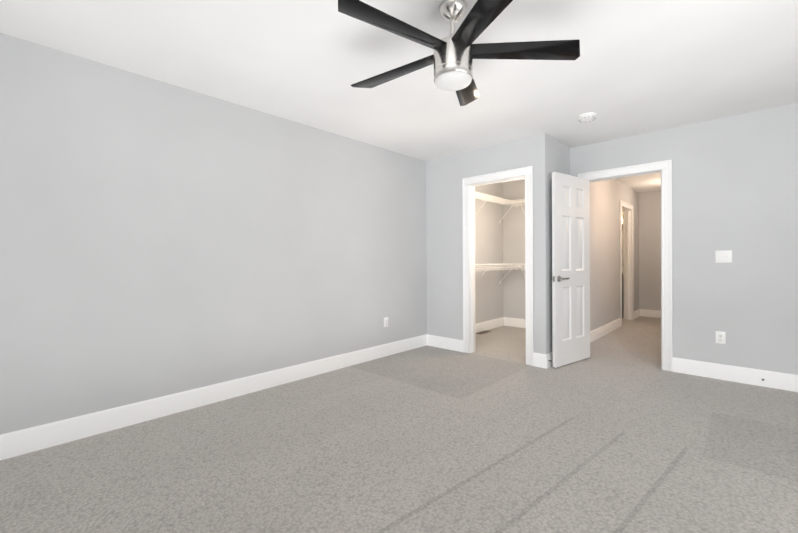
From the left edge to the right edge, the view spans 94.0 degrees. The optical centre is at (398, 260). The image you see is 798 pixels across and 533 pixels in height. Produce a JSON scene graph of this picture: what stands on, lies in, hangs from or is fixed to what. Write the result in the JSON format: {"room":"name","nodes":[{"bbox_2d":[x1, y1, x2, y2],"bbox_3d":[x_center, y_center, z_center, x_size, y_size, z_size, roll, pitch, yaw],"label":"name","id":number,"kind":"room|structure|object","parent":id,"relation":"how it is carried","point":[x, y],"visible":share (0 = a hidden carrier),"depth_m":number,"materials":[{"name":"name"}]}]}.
{"room":"empty bedroom","nodes":[
{"label":"empty bedroom","id":0,"kind":"room"},
{"bbox_2d":[0,33,426,434],"bbox_3d":[-0.113,-0.100,4.522,0.120,2.440,11.025,0,0,43],"label":"wall","id":1,"kind":"structure","parent":0,"point":[158,238],"depth_m":2.76,"materials":[{"name":"grey paint"}]},
{"bbox_2d":[0,334,427,460],"bbox_3d":[-1.686,1.059,2.742,0.015,0.142,6.026,0,0,43],"label":"baseboard","id":2,"kind":"structure","parent":1,"relation":"attached to","point":[25,441],"depth_m":2.75,"materials":[{"name":"white wood"}]},
{"bbox_2d":[384,317,387,326],"bbox_3d":[-0.152,0.722,4.384,0.008,0.114,0.070,0,0,43],"label":"outlet","id":3,"kind":"object","parent":1,"relation":"attached to","point":[385,321],"visible":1,"depth_m":4.38,"materials":[{"name":"white plastic"}]},
{"bbox_2d":[0,316,797,532],"bbox_3d":[1.591,1.165,2.932,4.775,0.100,11.025,0,0,43],"label":"floor","id":4,"kind":"structure","parent":0,"point":[619,430],"depth_m":2.13,"materials":[{"name":"carpet"}]},
{"bbox_2d":[475,331,491,334],"bbox_3d":[1.305,1.108,5.759,0.110,0.005,0.320,0,0,43],"label":"floor air vent","id":5,"kind":"object","parent":4,"relation":"on","point":[482,332],"visible":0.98,"depth_m":5.75,"materials":[{"name":"brown"}]},
{"bbox_2d":[0,0,797,192],"bbox_3d":[1.579,-1.375,2.927,4.775,0.100,11.025,0,0,43],"label":"ceiling","id":6,"kind":"structure","parent":0,"point":[637,67],"depth_m":2.46,"materials":[{"name":"white paint"}]},
{"bbox_2d":[338,0,579,105],"bbox_3d":[0.235,-1.112,1.922,1.278,0.410,1.267,0,0,43],"label":"ceiling fan","id":7,"kind":"object","parent":6,"relation":"hanging from","point":[453,56],"visible":1,"depth_m":1.87,"materials":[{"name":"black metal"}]},
{"bbox_2d":[578,112,596,121],"bbox_3d":[1.719,-1.306,3.397,0.154,0.041,0.154,0,0,43],"label":"smoke detector","id":8,"kind":"object","parent":6,"relation":"attached to","point":[587,117],"visible":1,"depth_m":3.36,"materials":[{"name":"white plastic"}]},
{"bbox_2d":[426,137,529,339],"bbox_3d":[0.925,-0.105,4.499,1.425,2.440,0.120,0,0,43],"label":"wall","id":9,"kind":"structure","parent":0,"point":[444,242],"depth_m":4.68,"materials":[{"name":"grey paint"}]},
{"bbox_2d":[428,335,462,351],"bbox_3d":[0.586,1.045,4.731,0.548,0.142,0.015,0,0,43],"label":"baseboard","id":10,"kind":"structure","parent":9,"relation":"attached to","point":[435,341],"depth_m":4.72,"materials":[{"name":"white wood"}]},
{"bbox_2d":[462,166,533,365],"bbox_3d":[1.148,0.054,4.291,0.879,2.121,0.154,0,0,43],"label":"door frame","id":11,"kind":"structure","parent":9,"relation":"attached to","point":[469,184],"depth_m":4.44,"materials":[{"name":"white wood"}]},
{"bbox_2d":[475,182,503,323],"bbox_3d":[1.119,-0.108,5.711,0.050,2.440,1.914,0,0,43],"label":"wall","id":12,"kind":"structure","parent":0,"point":[488,250],"depth_m":6.05,"materials":[{"name":"grey paint"}]},
{"bbox_2d":[475,317,503,332],"bbox_3d":[1.141,1.041,5.698,0.035,0.142,1.914,0,0,43],"label":"baseboard","id":13,"kind":"structure","parent":12,"relation":"attached to","point":[487,325],"depth_m":6.02,"materials":[{"name":"white wood"}]},
{"bbox_2d":[475,192,512,283],"bbox_3d":[1.250,-0.293,5.592,0.330,1.358,1.890,0,0,43],"label":"wire closet shelf","id":14,"kind":"object","parent":12,"relation":"attached to","point":[486,197],"depth_m":5.65,"materials":[{"name":"white metal"}]},
{"bbox_2d":[503,180,524,318],"bbox_3d":[2.316,-0.114,5.983,1.425,2.440,0.120,0,0,43],"label":"wall","id":15,"kind":"structure","parent":0,"point":[513,254],"depth_m":6.25,"materials":[{"name":"grey paint"}]},
{"bbox_2d":[504,317,525,327],"bbox_3d":[2.302,1.035,5.910,1.320,0.142,0.015,0,0,43],"label":"baseboard","id":16,"kind":"structure","parent":15,"relation":"attached to","point":[514,322],"depth_m":6.24,"materials":[{"name":"white wood"}]},
{"bbox_2d":[512,199,524,276],"bbox_3d":[2.295,-0.298,5.702,1.042,1.358,0.300,0,0,43],"label":"wire closet shelf","id":17,"kind":"object","parent":15,"relation":"attached to","point":[519,202],"depth_m":5.92,"materials":[{"name":"white metal"}]},
{"bbox_2d":[530,133,638,353],"bbox_3d":[3.131,-0.118,5.692,0.160,2.440,4.879,0,0,43],"label":"wall","id":18,"kind":"structure","parent":0,"point":[549,155],"depth_m":5.12,"materials":[{"name":"grey paint"}]},
{"bbox_2d":[533,353,543,364],"bbox_3d":[2.140,1.038,4.761,0.015,0.142,1.914,0,0,43],"label":"baseboard","id":19,"kind":"structure","parent":18,"relation":"attached to","point":[537,357],"depth_m":3.91,"materials":[{"name":"white wood"}]},
{"bbox_2d":[544,351,552,368],"bbox_3d":[1.785,1.040,4.111,0.035,0.142,0.752,0,0,43],"label":"baseboard","id":20,"kind":"structure","parent":18,"relation":"attached to","point":[549,356],"depth_m":3.87,"materials":[{"name":"white wood"}]},
{"bbox_2d":[590,318,620,342],"bbox_3d":[2.906,1.033,5.380,0.015,0.142,2.391,0,0,43],"label":"baseboard","id":21,"kind":"structure","parent":18,"relation":"attached to","point":[605,329],"depth_m":5.53,"materials":[{"name":"white wood"}]},
{"bbox_2d":[620,200,633,325],"bbox_3d":[3.995,0.036,6.643,0.154,2.121,0.952,0,0,43],"label":"door frame","id":22,"kind":"structure","parent":18,"relation":"attached to","point":[628,272],"depth_m":6.91,"materials":[{"name":"white wood"}]},
{"bbox_2d":[634,309,639,318],"bbox_3d":[4.561,1.022,7.144,0.015,0.142,0.544,0,0,43],"label":"baseboard","id":23,"kind":"structure","parent":18,"relation":"attached to","point":[636,313],"depth_m":7.16,"materials":[{"name":"white wood"}]},
{"bbox_2d":[622,190,660,309],"bbox_3d":[4.662,-0.128,7.519,2.745,2.440,0.120,0,0,43],"label":"wall","id":24,"kind":"structure","parent":0,"point":[650,250],"depth_m":7.23,"materials":[{"name":"grey paint"}]},
{"bbox_2d":[640,309,660,317],"bbox_3d":[5.135,1.019,6.989,1.065,0.142,0.015,0,0,43],"label":"baseboard","id":25,"kind":"structure","parent":24,"relation":"attached to","point":[643,312],"depth_m":7.22,"materials":[{"name":"white wood"}]},
{"bbox_2d":[570,103,797,374],"bbox_3d":[3.141,-0.114,3.431,2.950,2.440,0.120,0,0,43],"label":"wall","id":26,"kind":"structure","parent":0,"point":[735,184],"depth_m":3.42,"materials":[{"name":"grey paint"}]},
{"bbox_2d":[578,160,672,371],"bbox_3d":[2.456,0.048,4.075,0.890,2.121,0.154,0,0,43],"label":"door frame","id":27,"kind":"structure","parent":26,"relation":"attached to","point":[664,168],"depth_m":3.76,"materials":[{"name":"white wood"}]},
{"bbox_2d":[551,172,589,367],"bbox_3d":[1.883,0.089,4.048,0.724,2.020,0.131,0,0,-36],"label":"door","id":28,"kind":"structure","parent":27,"relation":"attached to","point":[570,278],"depth_m":4.01,"materials":[{"name":"white wood"}]},
{"bbox_2d":[716,331,725,343],"bbox_3d":[3.005,0.717,3.476,0.070,0.114,0.008,0,0,43],"label":"outlet","id":29,"kind":"object","parent":26,"relation":"attached to","point":[720,337],"visible":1,"depth_m":3.47,"materials":[{"name":"white plastic"}]},
{"bbox_2d":[715,250,731,262],"bbox_3d":[3.014,-0.039,3.455,0.116,0.114,0.019,0,0,43],"label":"switch plate","id":30,"kind":"object","parent":26,"relation":"attached to","point":[723,256],"visible":1,"depth_m":3.46,"materials":[{"name":"white plastic"}]},
{"bbox_2d":[672,357,797,391],"bbox_3d":[3.444,1.034,3.061,1.936,0.142,0.015,0,0,43],"label":"baseboard","id":31,"kind":"structure","parent":26,"relation":"attached to","point":[777,380],"depth_m":3.39,"materials":[{"name":"white wood"}]}
]}

